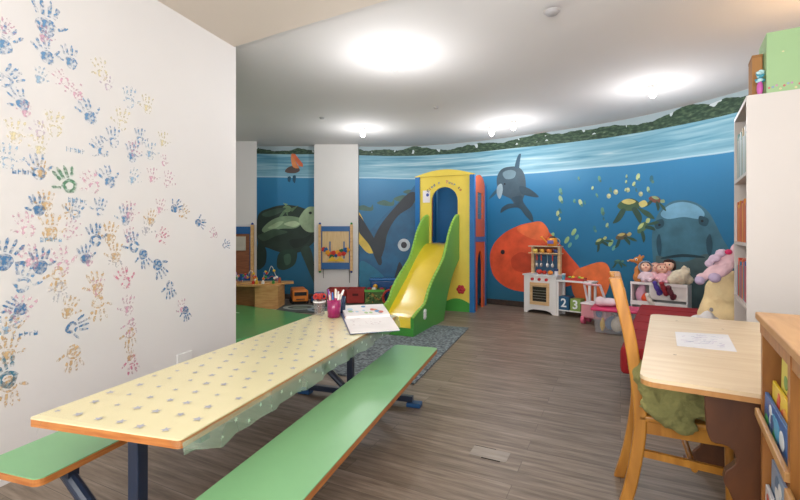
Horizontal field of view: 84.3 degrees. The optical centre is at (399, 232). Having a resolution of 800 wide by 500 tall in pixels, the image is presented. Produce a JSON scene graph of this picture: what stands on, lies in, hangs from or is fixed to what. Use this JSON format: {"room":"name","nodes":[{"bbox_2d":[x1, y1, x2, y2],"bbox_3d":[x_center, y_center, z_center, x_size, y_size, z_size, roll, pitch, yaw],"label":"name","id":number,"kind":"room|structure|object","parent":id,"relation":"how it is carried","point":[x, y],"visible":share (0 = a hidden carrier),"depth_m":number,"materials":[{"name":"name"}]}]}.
{"room":"children's playroom","nodes":[
{"label":"children's playroom","id":0,"kind":"room"},
{"bbox_2d":[0,0,235,486],"bbox_3d":[-2.359,-0.190,0.861,0.162,2.780,6.017,0,0,18],"label":"wall","id":1,"kind":"structure","parent":0,"point":[118,117],"depth_m":2.59,"materials":[{"name":"white paint"}]},
{"bbox_2d":[177,350,191,363],"bbox_3d":[-1.539,0.897,3.158,0.014,0.086,0.140,0,0,18],"label":"wall socket","id":2,"kind":"object","parent":1,"relation":"attached to","point":[185,356],"visible":0.56,"depth_m":3.15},
{"bbox_2d":[236,141,256,276],"bbox_3d":[-3.985,-0.190,7.835,3.030,2.780,0.430,0,0,0],"label":"wall","id":3,"kind":"structure","parent":0,"point":[246,151],"depth_m":7.62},
{"bbox_2d":[236,223,253,280],"bbox_3d":[-2.790,0.375,7.572,0.568,1.104,0.045,0,0,0],"label":"toy","id":4,"kind":"object","parent":3,"relation":"attached to","point":[244,235],"visible":0.34,"depth_m":7.56,"materials":[{"name":"brown wood"}]},
{"bbox_2d":[236,237,245,250],"bbox_3d":[-2.785,0.180,7.560,0.290,0.240,0.020,0,0,0],"label":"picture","id":5,"kind":"object","parent":4,"relation":"attached to","point":[240,241],"depth_m":7.55},
{"bbox_2d":[0,299,725,499],"bbox_3d":[-0.300,1.250,3.000,10.600,0.100,10.800,0,0,0],"label":"floor","id":6,"kind":"structure","parent":0,"point":[550,392],"depth_m":2.57,"materials":[{"name":"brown wood"}]},
{"bbox_2d":[0,311,436,499],"bbox_3d":[-0.612,0.905,2.365,1.205,0.590,2.099,0,0,18],"label":"picnic table","id":7,"kind":"object","parent":6,"relation":"on","point":[294,465],"visible":0.91,"depth_m":1.69,"materials":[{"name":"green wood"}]},
{"bbox_2d":[55,313,398,440],"bbox_3d":[-0.620,0.651,2.365,0.660,0.089,2.110,0,0,18],"label":"tablecloth","id":8,"kind":"object","parent":7,"relation":"on","point":[196,391],"visible":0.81,"depth_m":1.77,"materials":[{"name":"plastic"}]},
{"bbox_2d":[327,299,340,317],"bbox_3d":[-0.476,0.542,3.189,0.100,0.125,0.100,0,0,0],"label":"pencil cup","id":9,"kind":"object","parent":8,"relation":"on","point":[333,307],"visible":0.94,"depth_m":3.15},
{"bbox_2d":[336,296,345,312],"bbox_3d":[-0.447,0.542,3.348,0.072,0.125,0.072,0,0,0],"label":"pencil cup","id":10,"kind":"object","parent":8,"relation":"on","point":[343,299],"visible":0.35,"depth_m":3.32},
{"bbox_2d":[340,304,399,333],"bbox_3d":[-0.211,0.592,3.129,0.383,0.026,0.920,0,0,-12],"label":"book","id":11,"kind":"object","parent":8,"relation":"on","point":[370,318],"visible":1,"depth_m":3.05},
{"bbox_2d":[347,306,382,313],"bbox_3d":[-0.280,0.579,3.310,0.240,0.001,0.362,0,0,-37],"label":"picture","id":12,"kind":"object","parent":11,"relation":"on","point":[350,309],"depth_m":3.33},
{"bbox_3d":[-0.599,0.554,3.287,0.096,0.102,0.096,0,0,0],"label":"cup","id":13,"kind":"object","parent":8,"relation":"on","visible":0},
{"bbox_2d":[313,293,318,312],"bbox_3d":[-0.614,0.521,3.276,0.064,0.144,0.012,0,0,-36],"label":"scissors","id":14,"kind":"object","parent":13,"relation":"in","point":[314,298],"visible":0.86,"depth_m":3.27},
{"bbox_2d":[319,293,320,312],"bbox_3d":[-0.593,0.521,3.269,0.012,0.144,0.064,0,0,-18],"label":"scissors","id":15,"kind":"object","parent":13,"relation":"in","point":[319,293],"visible":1,"depth_m":3.27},
{"bbox_2d":[320,293,325,308],"bbox_3d":[-0.580,0.521,3.287,0.064,0.144,0.012,0,0,0],"label":"scissors","id":16,"kind":"object","parent":13,"relation":"in","point":[320,293],"visible":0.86,"depth_m":3.28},
{"bbox_2d":[236,281,293,308],"bbox_3d":[-2.395,1.005,7.200,1.270,0.390,0.600,0,0,0],"label":"table","id":17,"kind":"object","parent":6,"relation":"on","point":[267,295],"visible":0.57,"depth_m":7.02,"materials":[{"name":"brown wood"}]},
{"bbox_2d":[236,272,240,283],"bbox_3d":[-2.740,0.644,7.157,0.280,0.331,0.173,0,0,0],"label":"bead maze","id":18,"kind":"object","parent":17,"relation":"on","point":[238,275],"visible":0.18,"depth_m":7.16,"materials":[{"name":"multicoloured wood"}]},
{"bbox_2d":[239,270,259,283],"bbox_3d":[-2.420,0.702,7.126,0.280,0.216,0.172,0,0,0],"label":"bead maze","id":19,"kind":"object","parent":17,"relation":"on","point":[244,275],"visible":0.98,"depth_m":7.08,"materials":[{"name":"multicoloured wood"}]},
{"bbox_2d":[260,266,277,282],"bbox_3d":[-2.120,0.673,7.226,0.280,0.274,0.172,0,0,0],"label":"bead maze","id":20,"kind":"object","parent":17,"relation":"on","point":[264,272],"visible":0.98,"depth_m":7.20,"materials":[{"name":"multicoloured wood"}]},
{"bbox_2d":[236,304,311,342],"bbox_3d":[-2.584,1.177,5.395,2.050,0.047,2.900,0,0,33],"label":"mat","id":21,"kind":"object","parent":6,"relation":"on","point":[251,321],"visible":0.23,"depth_m":5.90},
{"bbox_2d":[289,287,308,303],"bbox_3d":[-1.743,1.074,7.613,0.280,0.249,0.466,0,0,-20],"label":"toy truck","id":22,"kind":"object","parent":6,"relation":"on","point":[298,294],"visible":1,"depth_m":7.42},
{"bbox_2d":[310,292,326,302],"bbox_3d":[-1.400,1.110,7.600,0.204,0.180,0.240,0,0,15],"label":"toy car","id":23,"kind":"object","parent":6,"relation":"on","point":[312,299],"visible":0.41,"depth_m":7.57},
{"bbox_2d":[277,304,367,312],"bbox_3d":[-1.135,1.193,7.000,1.570,0.012,0.760,0,0,0],"label":"rug","id":24,"kind":"object","parent":6,"relation":"on","point":[297,308],"visible":0.35,"depth_m":6.97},
{"bbox_2d":[327,287,347,301],"bbox_3d":[-1.085,1.078,7.673,0.322,0.244,0.326,0,0,0],"label":"crate","id":25,"kind":"object","parent":6,"relation":"on","point":[331,289],"visible":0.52,"depth_m":7.52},
{"bbox_2d":[346,287,365,303],"bbox_3d":[-0.760,1.078,7.673,0.312,0.244,0.326,0,0,0],"label":"crate","id":26,"kind":"object","parent":6,"relation":"on","point":[355,295],"visible":0.88,"depth_m":7.52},
{"bbox_2d":[364,288,385,303],"bbox_3d":[-0.425,1.075,7.578,0.346,0.250,0.336,0,0,0],"label":"crate","id":27,"kind":"object","parent":6,"relation":"on","point":[371,296],"visible":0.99,"depth_m":7.42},
{"bbox_2d":[366,293,381,302],"bbox_3d":[-0.422,1.085,7.416,0.300,0.173,0.006,0,0,0],"label":"print","id":28,"kind":"object","parent":27,"relation":"attached to","point":[370,297],"depth_m":7.42},
{"bbox_2d":[369,277,395,300],"bbox_3d":[-0.280,1.000,7.875,0.520,0.400,0.250,0,0,0],"label":"storage box","id":29,"kind":"object","parent":6,"relation":"on","point":[384,282],"visible":0.43,"depth_m":7.76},
{"bbox_2d":[382,285,391,302],"bbox_3d":[-0.150,1.032,7.260,0.296,0.353,0.118,0,0,0],"label":"toy","id":30,"kind":"object","parent":6,"relation":"on","point":[387,290],"visible":0.32,"depth_m":7.24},
{"bbox_2d":[310,325,468,384],"bbox_3d":[0.027,1.194,4.694,0.980,0.011,2.200,0,0,20],"label":"rug","id":31,"kind":"object","parent":6,"relation":"on","point":[440,337],"visible":0.5,"depth_m":4.67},
{"bbox_2d":[373,169,486,336],"bbox_3d":[0.466,0.107,6.361,0.970,2.185,2.650,0,0,24],"label":"slide","id":32,"kind":"object","parent":6,"relation":"on","point":[436,278],"visible":0.96,"depth_m":6.70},
{"bbox_2d":[456,285,464,293],"bbox_3d":[0.927,0.860,6.732,0.142,0.133,0.030,0,0,24],"label":"flower","id":33,"kind":"object","parent":32,"relation":"on","point":[460,289],"depth_m":6.73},
{"bbox_2d":[469,445,509,462],"bbox_3d":[0.487,1.198,2.400,0.200,0.002,0.124,0,0,27],"label":"floor vent","id":34,"kind":"object","parent":6,"relation":"on","point":[480,451],"visible":1,"depth_m":2.40,"materials":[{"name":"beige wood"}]},
{"bbox_2d":[522,245,562,315],"bbox_3d":[2.163,0.698,6.673,0.540,1.005,0.328,0,0,43],"label":"play kitchen","id":35,"kind":"object","parent":6,"relation":"on","point":[539,289],"visible":0.96,"depth_m":6.61,"materials":[{"name":"white wood"}]},
{"bbox_2d":[522,272,561,276],"bbox_3d":[2.171,0.630,6.682,0.540,0.020,0.305,0,0,43],"label":"countertop","id":36,"kind":"structure","parent":35,"relation":"on","point":[532,274],"depth_m":6.60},
{"bbox_2d":[528,252,562,253],"bbox_3d":[2.217,0.307,6.732,0.500,0.015,0.130,0,0,43],"label":"shelf","id":37,"kind":"object","parent":35,"relation":"attached to","point":[528,252],"depth_m":6.70,"materials":[{"name":"brown wood"}]},
{"bbox_2d":[540,236,559,245],"bbox_3d":[2.267,0.118,6.677,0.315,0.153,0.153,0,0,43],"label":"watering can","id":38,"kind":"object","parent":35,"relation":"on","point":[552,240],"visible":1,"depth_m":6.60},
{"bbox_2d":[556,279,597,315],"bbox_3d":[2.536,0.940,6.336,0.500,0.520,0.260,0,0,43],"label":"table","id":39,"kind":"object","parent":6,"relation":"on","point":[558,280],"visible":0.54,"depth_m":6.33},
{"bbox_2d":[559,295,572,309],"bbox_3d":[2.409,1.010,6.416,0.145,0.190,0.175,0,0,43],"label":"box","id":40,"kind":"object","parent":39,"relation":"on","point":[564,300],"visible":0.96,"depth_m":6.35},
{"bbox_2d":[556,309,580,312],"bbox_3d":[2.529,1.113,6.343,0.480,0.015,0.240,0,0,43],"label":"shelf","id":41,"kind":"object","parent":39,"relation":"attached to","point":[557,310],"depth_m":6.33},
{"bbox_2d":[565,277,586,280],"bbox_3d":[2.522,0.660,6.335,0.260,0.040,0.140,0,0,43],"label":"tray","id":42,"kind":"object","parent":39,"relation":"on","point":[566,278],"visible":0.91,"depth_m":6.27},
{"bbox_2d":[556,279,597,283],"bbox_3d":[2.536,0.690,6.336,0.500,0.020,0.260,0,0,43],"label":"countertop","id":43,"kind":"structure","parent":39,"relation":"on","point":[560,280],"depth_m":6.22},
{"bbox_2d":[570,298,584,311],"bbox_3d":[2.530,1.020,6.304,0.145,0.170,0.175,0,0,43],"label":"box","id":44,"kind":"object","parent":39,"relation":"on","point":[575,305],"visible":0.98,"depth_m":6.25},
{"bbox_2d":[580,283,611,326],"bbox_3d":[2.587,0.928,5.823,0.335,0.543,0.299,0,0,45],"label":"stroller","id":45,"kind":"object","parent":6,"relation":"on","point":[587,314],"visible":0.61,"depth_m":5.78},
{"bbox_2d":[580,301,611,319],"bbox_3d":[2.588,1.020,5.828,0.408,0.200,0.408,0,0,0],"label":"basket","id":46,"kind":"object","parent":45,"relation":"on","point":[586,313],"depth_m":5.78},
{"bbox_2d":[590,304,639,313],"bbox_3d":[2.600,1.046,5.330,0.520,0.301,0.370,0,0,30],"label":"lid","id":47,"kind":"object","parent":6,"relation":"on","point":[633,309],"visible":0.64,"depth_m":5.24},
{"bbox_2d":[596,311,601,316],"bbox_3d":[2.470,0.997,5.486,0.074,0.103,0.096,0,0,0],"label":"toy","id":48,"kind":"object","parent":47,"relation":"in","point":[598,313],"visible":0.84,"depth_m":5.45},
{"bbox_2d":[600,317,604,330],"bbox_3d":[2.454,1.103,5.357,0.054,0.158,0.054,0,0,0],"label":"toy","id":49,"kind":"object","parent":47,"relation":"in","point":[602,322],"visible":1,"depth_m":5.34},
{"bbox_2d":[595,296,615,305],"bbox_3d":[2.564,0.836,5.405,0.362,0.119,0.194,0,0,0],"label":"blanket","id":50,"kind":"object","parent":47,"relation":"on","point":[600,301],"visible":0.66,"depth_m":5.35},
{"bbox_2d":[605,316,614,329],"bbox_3d":[2.583,1.102,5.421,0.130,0.167,0.096,0,0,0],"label":"toy","id":51,"kind":"object","parent":47,"relation":"in","point":[609,319],"visible":0.6,"depth_m":5.40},
{"bbox_2d":[611,316,621,331],"bbox_3d":[2.597,1.091,5.285,0.139,0.190,0.118,0,0,19],"label":"toy","id":52,"kind":"object","parent":47,"relation":"in","point":[615,323],"visible":0.73,"depth_m":5.25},
{"bbox_2d":[620,304,697,373],"bbox_3d":[2.612,1.008,3.893,1.002,0.384,2.300,0,0,32],"label":"daybed","id":53,"kind":"object","parent":6,"relation":"on","point":[641,321],"visible":0.21,"depth_m":4.19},
{"bbox_2d":[691,311,718,318],"bbox_3d":[2.225,0.695,3.222,0.229,0.259,0.101,0,0,0],"label":"cloth","id":54,"kind":"object","parent":53,"relation":"on","point":[706,314],"visible":0.16,"depth_m":3.20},
{"bbox_2d":[697,271,733,319],"bbox_3d":[2.500,0.567,3.346,0.397,0.548,0.443,0,0,20],"label":"teddy bear","id":55,"kind":"object","parent":53,"relation":"on","point":[718,298],"visible":0.34,"depth_m":3.34},
{"bbox_2d":[695,244,733,284],"bbox_3d":[2.405,0.209,3.281,0.394,0.354,0.157,0,0,-9],"label":"plush","id":56,"kind":"object","parent":55,"relation":"on","point":[723,259],"visible":0.73,"depth_m":3.26},
{"bbox_2d":[630,281,691,319],"bbox_3d":[3.180,0.900,5.397,0.601,0.600,0.282,0,0,42],"label":"rack","id":57,"kind":"object","parent":6,"relation":"on","point":[683,292],"visible":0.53,"depth_m":5.30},
{"bbox_2d":[627,255,643,281],"bbox_3d":[2.999,0.453,5.621,0.188,0.353,0.099,0,0,-10],"label":"plush animal","id":58,"kind":"object","parent":57,"relation":"on","point":[639,258],"visible":0.82,"depth_m":5.60},
{"bbox_2d":[635,285,645,300],"bbox_3d":[3.005,0.751,5.515,0.116,0.227,0.132,0,0,0],"label":"bag","id":59,"kind":"object","parent":57,"relation":"on","point":[641,289],"visible":0.75,"depth_m":5.48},
{"bbox_2d":[641,293,646,300],"bbox_3d":[3.043,0.800,5.454,0.125,0.130,0.128,0,0,0],"label":"ball","id":60,"kind":"object","parent":57,"relation":"on","point":[643,298],"visible":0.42,"depth_m":5.43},
{"bbox_2d":[637,261,653,281],"bbox_3d":[3.051,0.492,5.484,0.186,0.284,0.296,0,0,24],"label":"baby doll","id":61,"kind":"object","parent":57,"relation":"on","point":[645,268],"visible":0.91,"depth_m":5.49},
{"bbox_2d":[645,293,654,304],"bbox_3d":[3.018,0.811,5.325,0.118,0.178,0.055,0,0,17],"label":"cloth","id":62,"kind":"object","parent":57,"relation":"hanging from","point":[648,298],"visible":0.87,"depth_m":5.31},
{"bbox_2d":[650,263,659,282],"bbox_3d":[3.158,0.499,5.474,0.176,0.256,0.319,0,0,18],"label":"baby doll","id":63,"kind":"object","parent":57,"relation":"on","point":[654,265],"visible":0.45,"depth_m":5.46},
{"bbox_2d":[652,281,662,295],"bbox_3d":[3.077,0.661,5.272,0.118,0.178,0.055,0,0,17],"label":"cloth","id":64,"kind":"object","parent":57,"relation":"hanging from","point":[659,291],"visible":0.99,"depth_m":5.26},
{"bbox_2d":[654,263,668,283],"bbox_3d":[3.174,0.496,5.344,0.167,0.261,0.269,0,0,38],"label":"baby doll","id":65,"kind":"object","parent":57,"relation":"on","point":[661,268],"visible":0.84,"depth_m":5.35},
{"bbox_2d":[659,281,668,295],"bbox_3d":[3.130,0.661,5.225,0.118,0.178,0.055,0,0,17],"label":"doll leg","id":66,"kind":"object","parent":57,"relation":"hanging from","point":[662,285],"visible":0.93,"depth_m":5.21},
{"bbox_2d":[662,259,675,283],"bbox_3d":[3.251,0.463,5.366,0.241,0.294,0.186,0,0,-43],"label":"baby doll","id":67,"kind":"object","parent":57,"relation":"on","point":[670,264],"visible":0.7,"depth_m":5.35},
{"bbox_2d":[666,285,676,299],"bbox_3d":[3.182,0.701,5.179,0.118,0.178,0.055,0,0,17],"label":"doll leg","id":68,"kind":"object","parent":57,"relation":"hanging from","point":[672,295],"visible":1,"depth_m":5.17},
{"bbox_2d":[667,266,693,284],"bbox_3d":[3.317,0.500,5.242,0.308,0.233,0.175,0,0,0],"label":"plush toy","id":69,"kind":"object","parent":57,"relation":"on","point":[681,276],"visible":0.99,"depth_m":5.19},
{"bbox_2d":[609,271,733,499],"bbox_3d":[1.199,0.690,1.930,0.518,1.020,0.380,0,0,26],"label":"wooden chair","id":70,"kind":"object","parent":6,"relation":"on","point":[640,423],"visible":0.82,"depth_m":1.83,"materials":[{"name":"brown wood"}]},
{"bbox_2d":[627,359,704,435],"bbox_3d":[1.193,0.657,1.867,0.408,0.267,0.391,0,0,29],"label":"cushion","id":71,"kind":"object","parent":70,"relation":"on","point":[677,411],"visible":0.39,"depth_m":1.73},
{"bbox_2d":[640,314,760,499],"bbox_3d":[1.409,0.825,1.724,0.780,0.750,1.260,0,0,31],"label":"desk","id":72,"kind":"object","parent":6,"relation":"on","point":[729,382],"visible":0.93,"depth_m":1.39,"materials":[{"name":"brown wood"}]},
{"bbox_2d":[675,332,736,351],"bbox_3d":[1.274,0.448,1.853,0.200,0.002,0.338,0,0,31],"label":"drawing sheet","id":73,"kind":"object","parent":72,"relation":"on","point":[723,342],"visible":1,"depth_m":1.82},
{"bbox_2d":[734,89,799,321],"bbox_3d":[2.372,0.190,2.841,0.300,2.020,0.660,0,0,32],"label":"shelf","id":74,"kind":"object","parent":6,"relation":"on","point":[770,183],"visible":0.66,"depth_m":2.59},
{"bbox_2d":[737,135,737,178],"bbox_3d":[2.494,-0.535,3.096,0.206,0.330,0.027,0,0,32],"label":"book","id":75,"kind":"object","parent":74,"relation":"on","point":[737,135],"visible":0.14,"depth_m":3.15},
{"bbox_2d":[737,202,738,240],"bbox_3d":[2.499,-0.080,3.101,0.210,0.280,0.040,0,0,32],"label":"book","id":76,"kind":"object","parent":74,"relation":"on","point":[737,202],"visible":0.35,"depth_m":3.15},
{"bbox_2d":[738,205,738,240],"bbox_3d":[2.464,-0.069,3.057,0.198,0.258,0.024,0,0,32],"label":"book","id":77,"kind":"object","parent":74,"relation":"on","point":[738,205],"visible":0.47,"depth_m":3.10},
{"bbox_2d":[738,134,739,177],"bbox_3d":[2.473,-0.532,3.044,0.226,0.325,0.023,0,0,32],"label":"book","id":78,"kind":"object","parent":74,"relation":"on","point":[738,134],"visible":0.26,"depth_m":3.10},
{"bbox_2d":[739,136,739,176],"bbox_3d":[2.442,-0.519,3.000,0.220,0.299,0.035,0,0,32],"label":"book","id":79,"kind":"object","parent":74,"relation":"on","point":[739,136],"visible":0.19,"depth_m":3.06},
{"bbox_2d":[739,264,739,295],"bbox_3d":[2.432,0.328,2.997,0.206,0.224,0.022,0,0,32],"label":"book","id":80,"kind":"object","parent":74,"relation":"on","point":[739,264],"visible":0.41,"depth_m":3.06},
{"bbox_2d":[740,207,740,241],"bbox_3d":[2.405,-0.060,2.966,0.194,0.241,0.037,0,0,32],"label":"book","id":81,"kind":"object","parent":74,"relation":"on","point":[740,207],"visible":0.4,"depth_m":3.01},
{"bbox_2d":[740,265,740,296],"bbox_3d":[2.405,0.330,2.948,0.213,0.221,0.033,0,0,32],"label":"book","id":82,"kind":"object","parent":74,"relation":"on","point":[740,265],"visible":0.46,"depth_m":3.01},
{"bbox_2d":[739,201,742,241],"bbox_3d":[2.432,-0.081,2.994,0.210,0.282,0.036,0,0,32],"label":"book","id":83,"kind":"object","parent":74,"relation":"on","point":[739,201],"visible":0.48,"depth_m":3.06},
{"bbox_2d":[740,131,741,175],"bbox_3d":[2.422,-0.531,2.967,0.221,0.322,0.039,0,0,32],"label":"book","id":84,"kind":"object","parent":74,"relation":"on","point":[741,131],"visible":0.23,"depth_m":3.01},
{"bbox_2d":[741,136,741,174],"bbox_3d":[2.372,-0.511,2.897,0.210,0.281,0.030,0,0,32],"label":"book","id":85,"kind":"object","parent":74,"relation":"on","point":[741,136],"visible":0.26,"depth_m":2.96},
{"bbox_2d":[741,265,741,297],"bbox_3d":[2.393,0.329,2.917,0.226,0.222,0.028,0,0,32],"label":"book","id":86,"kind":"object","parent":74,"relation":"on","point":[741,265],"visible":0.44,"depth_m":2.96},
{"bbox_2d":[738,257,745,294],"bbox_3d":[2.473,0.306,3.048,0.222,0.268,0.034,0,0,32],"label":"book","id":87,"kind":"object","parent":74,"relation":"on","point":[739,258],"visible":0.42,"depth_m":3.10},
{"bbox_2d":[741,202,742,241],"bbox_3d":[2.381,-0.075,2.897,0.226,0.270,0.039,0,0,32],"label":"book","id":88,"kind":"object","parent":74,"relation":"on","point":[741,202],"visible":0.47,"depth_m":2.96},
{"bbox_2d":[742,203,742,241],"bbox_3d":[2.361,-0.069,2.861,0.231,0.258,0.039,0,0,32],"label":"book","id":89,"kind":"object","parent":74,"relation":"on","point":[742,203],"visible":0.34,"depth_m":2.92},
{"bbox_2d":[742,128,743,174],"bbox_3d":[2.357,-0.533,2.874,0.209,0.325,0.021,0,0,32],"label":"book","id":90,"kind":"object","parent":74,"relation":"on","point":[742,128],"visible":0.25,"depth_m":2.92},
{"bbox_2d":[742,259,743,298],"bbox_3d":[2.350,0.305,2.876,0.196,0.270,0.039,0,0,32],"label":"book","id":91,"kind":"object","parent":74,"relation":"on","point":[742,259],"visible":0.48,"depth_m":2.92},
{"bbox_2d":[743,200,743,241],"bbox_3d":[2.340,-0.078,2.829,0.227,0.276,0.033,0,0,32],"label":"book","id":92,"kind":"object","parent":74,"relation":"on","point":[743,200],"visible":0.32,"depth_m":2.88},
{"bbox_2d":[743,136,743,173],"bbox_3d":[2.336,-0.502,2.822,0.229,0.264,0.029,0,0,32],"label":"book","id":93,"kind":"object","parent":74,"relation":"on","point":[743,136],"visible":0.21,"depth_m":2.87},
{"bbox_2d":[743,262,743,299],"bbox_3d":[2.326,0.313,2.809,0.225,0.253,0.031,0,0,32],"label":"book","id":94,"kind":"object","parent":74,"relation":"on","point":[743,262],"visible":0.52,"depth_m":2.87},
{"bbox_2d":[744,206,744,241],"bbox_3d":[2.289,-0.059,2.780,0.194,0.237,0.025,0,0,32],"label":"book","id":95,"kind":"object","parent":74,"relation":"on","point":[744,206],"visible":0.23,"depth_m":2.83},
{"bbox_2d":[744,126,745,172],"bbox_3d":[2.298,-0.525,2.763,0.226,0.311,0.040,0,0,32],"label":"book","id":96,"kind":"object","parent":74,"relation":"on","point":[745,126],"visible":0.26,"depth_m":2.83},
{"bbox_2d":[744,259,745,300],"bbox_3d":[2.294,0.304,2.789,0.192,0.273,0.033,0,0,32],"label":"book","id":97,"kind":"object","parent":74,"relation":"on","point":[744,259],"visible":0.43,"depth_m":2.83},
{"bbox_2d":[745,132,745,171],"bbox_3d":[2.266,-0.506,2.744,0.193,0.273,0.023,0,0,32],"label":"book","id":98,"kind":"object","parent":74,"relation":"on","point":[745,132],"visible":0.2,"depth_m":2.79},
{"bbox_2d":[745,203,745,241],"bbox_3d":[2.280,-0.067,2.746,0.215,0.253,0.038,0,0,32],"label":"book","id":99,"kind":"object","parent":74,"relation":"on","point":[745,203],"visible":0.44,"depth_m":2.79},
{"bbox_2d":[745,266,745,301],"bbox_3d":[2.269,0.324,2.730,0.212,0.232,0.037,0,0,32],"label":"book","id":100,"kind":"object","parent":74,"relation":"on","point":[745,266],"visible":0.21,"depth_m":2.79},
{"bbox_2d":[748,54,762,94],"bbox_3d":[2.231,-0.956,2.775,0.052,0.272,0.162,0,0,32],"label":"cardboard box","id":101,"kind":"object","parent":74,"relation":"on","point":[755,64],"visible":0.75,"depth_m":2.72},
{"bbox_2d":[755,69,764,93],"bbox_3d":[2.155,-0.900,2.645,0.053,0.160,0.036,0,0,32],"label":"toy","id":102,"kind":"object","parent":74,"relation":"on","point":[760,73],"visible":0.94,"depth_m":2.64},
{"bbox_2d":[759,27,799,93],"bbox_3d":[2.320,-1.000,2.671,0.200,0.360,0.282,0,0,32],"label":"box file","id":103,"kind":"object","parent":74,"relation":"on","point":[780,50],"visible":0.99,"depth_m":2.57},
{"bbox_2d":[768,51,799,89],"bbox_3d":[2.229,-0.945,2.563,0.148,0.228,0.002,0,0,32],"label":"print","id":104,"kind":"object","parent":103,"relation":"attached to","point":[783,66],"depth_m":2.57},
{"bbox_2d":[755,312,799,499],"bbox_3d":[0.877,0.708,0.755,0.324,0.985,0.876,0,0,32],"label":"bookcase","id":105,"kind":"object","parent":6,"relation":"on","point":[780,333],"visible":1,"depth_m":0.99,"materials":[{"name":"brown wood"}]},
{"bbox_2d":[765,484,774,499],"bbox_3d":[0.919,0.750,1.087,0.010,0.170,0.201,1,0,32],"label":"picture book","id":106,"kind":"object","parent":105,"relation":"on","point":[768,493],"visible":1,"depth_m":1.14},
{"bbox_2d":[764,392,787,466],"bbox_3d":[0.897,0.469,1.053,0.010,0.095,0.281,1,0,32],"label":"picture book","id":107,"kind":"object","parent":105,"relation":"on","point":[778,427],"visible":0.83,"depth_m":1.03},
{"bbox_2d":[765,405,783,451],"bbox_3d":[0.899,0.467,1.064,0.002,0.077,0.250,1,1,32],"label":"picture","id":108,"kind":"object","parent":107,"relation":"attached to","point":[774,419],"depth_m":1.04},
{"bbox_2d":[771,459,787,499],"bbox_3d":[0.917,0.715,1.062,0.010,0.240,0.241,1,1,32],"label":"picture book","id":109,"kind":"object","parent":105,"relation":"on","point":[778,485],"visible":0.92,"depth_m":1.10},
{"bbox_2d":[772,476,781,499],"bbox_3d":[0.914,0.715,1.065,0.003,0.219,0.223,1,1,32],"label":"picture","id":110,"kind":"object","parent":109,"relation":"attached to","point":[778,494],"depth_m":1.09},
{"bbox_2d":[772,380,787,424],"bbox_3d":[0.895,0.449,1.029,0.009,0.135,0.271,1,1,32],"label":"picture book","id":111,"kind":"object","parent":105,"relation":"on","point":[780,399],"visible":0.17,"depth_m":1.06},
{"bbox_2d":[776,393,787,424],"bbox_3d":[0.889,0.447,1.026,0.002,0.117,0.218,1,1,32],"label":"picture","id":112,"kind":"object","parent":111,"relation":"attached to","point":[781,399],"depth_m":1.03},
{"bbox_2d":[781,359,787,397],"bbox_3d":[0.893,0.399,1.006,0.008,0.235,0.221,1,1,32],"label":"picture book","id":113,"kind":"object","parent":105,"relation":"on","point":[784,376],"visible":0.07,"depth_m":1.06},
{"bbox_2d":[784,376,787,397],"bbox_3d":[0.882,0.416,0.996,0.003,0.181,0.186,1,1,32],"label":"picture","id":114,"kind":"object","parent":113,"relation":"attached to","point":[785,378],"depth_m":1.05},
{"bbox_2d":[236,0,799,146],"bbox_3d":[-0.300,-1.630,3.000,10.600,0.100,10.800,0,0,0],"label":"ceiling","id":115,"kind":"structure","parent":0,"point":[484,64],"depth_m":4.17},
{"bbox_2d":[158,0,386,46],"bbox_3d":[-0.700,-1.565,0.690,7.800,0.030,5.980,0,0,0],"label":"ceiling strip","id":116,"kind":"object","parent":115,"relation":"attached to","point":[235,22],"visible":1,"depth_m":3.11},
{"bbox_2d":[360,128,365,136],"bbox_3d":[-0.560,-1.512,6.670,0.090,0.135,0.090,0,0,0],"label":"ceiling lamp","id":117,"kind":"object","parent":115,"relation":"attached to","point":[362,133],"visible":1,"depth_m":6.64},
{"bbox_2d":[489,126,494,135],"bbox_3d":[1.370,-1.512,6.600,0.090,0.135,0.090,0,0,0],"label":"ceiling lamp","id":118,"kind":"object","parent":115,"relation":"attached to","point":[491,132],"visible":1,"depth_m":6.57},
{"bbox_2d":[510,120,516,130],"bbox_3d":[1.600,-1.512,6.230,0.090,0.135,0.090,0,0,0],"label":"ceiling lamp","id":119,"kind":"object","parent":115,"relation":"attached to","point":[513,126],"visible":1,"depth_m":6.20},
{"bbox_2d":[543,7,560,16],"bbox_3d":[1.063,-1.540,3.090,0.115,0.020,0.115,0,0,0],"label":"ceiling fitting","id":120,"kind":"object","parent":115,"relation":"attached to","point":[553,11],"visible":1,"depth_m":3.07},
{"bbox_2d":[648,84,656,97],"bbox_3d":[2.710,-1.512,4.740,0.090,0.135,0.090,0,0,0],"label":"ceiling lamp","id":121,"kind":"object","parent":115,"relation":"attached to","point":[652,93],"visible":1,"depth_m":4.71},
{"bbox_2d":[310,90,742,146],"bbox_3d":[0.376,-0.190,7.143,8.826,2.780,1.920,0,0,24],"label":"wall","id":122,"kind":"structure","parent":0,"point":[742,90],"depth_m":6.81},
{"bbox_2d":[314,144,358,298],"bbox_3d":[-1.139,-0.190,7.960,0.782,2.780,0.160,0,0,0],"label":"pillar","id":123,"kind":"structure","parent":122,"relation":"attached to","point":[336,166],"depth_m":7.88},
{"bbox_2d":[318,222,352,282],"bbox_3d":[-1.140,0.346,7.829,0.608,1.067,0.053,0,0,0],"label":"toy","id":124,"kind":"object","parent":123,"relation":"attached to","point":[335,243],"visible":1,"depth_m":7.82,"materials":[{"name":"brown wood"}]},
{"bbox_2d":[285,294,617,316],"bbox_3d":[0.330,1.155,7.090,8.688,0.090,1.815,0,0,24],"label":"baseboard","id":125,"kind":"structure","parent":122,"relation":"attached to","point":[489,301],"depth_m":7.33,"materials":[{"name":"brown wood"}]},
{"bbox_2d":[257,89,747,308],"bbox_3d":[1.007,-0.234,6.928,7.446,2.687,1.494,0,0,28],"label":"mural","id":126,"kind":"object","parent":122,"relation":"attached to","point":[659,187],"visible":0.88,"depth_m":6.78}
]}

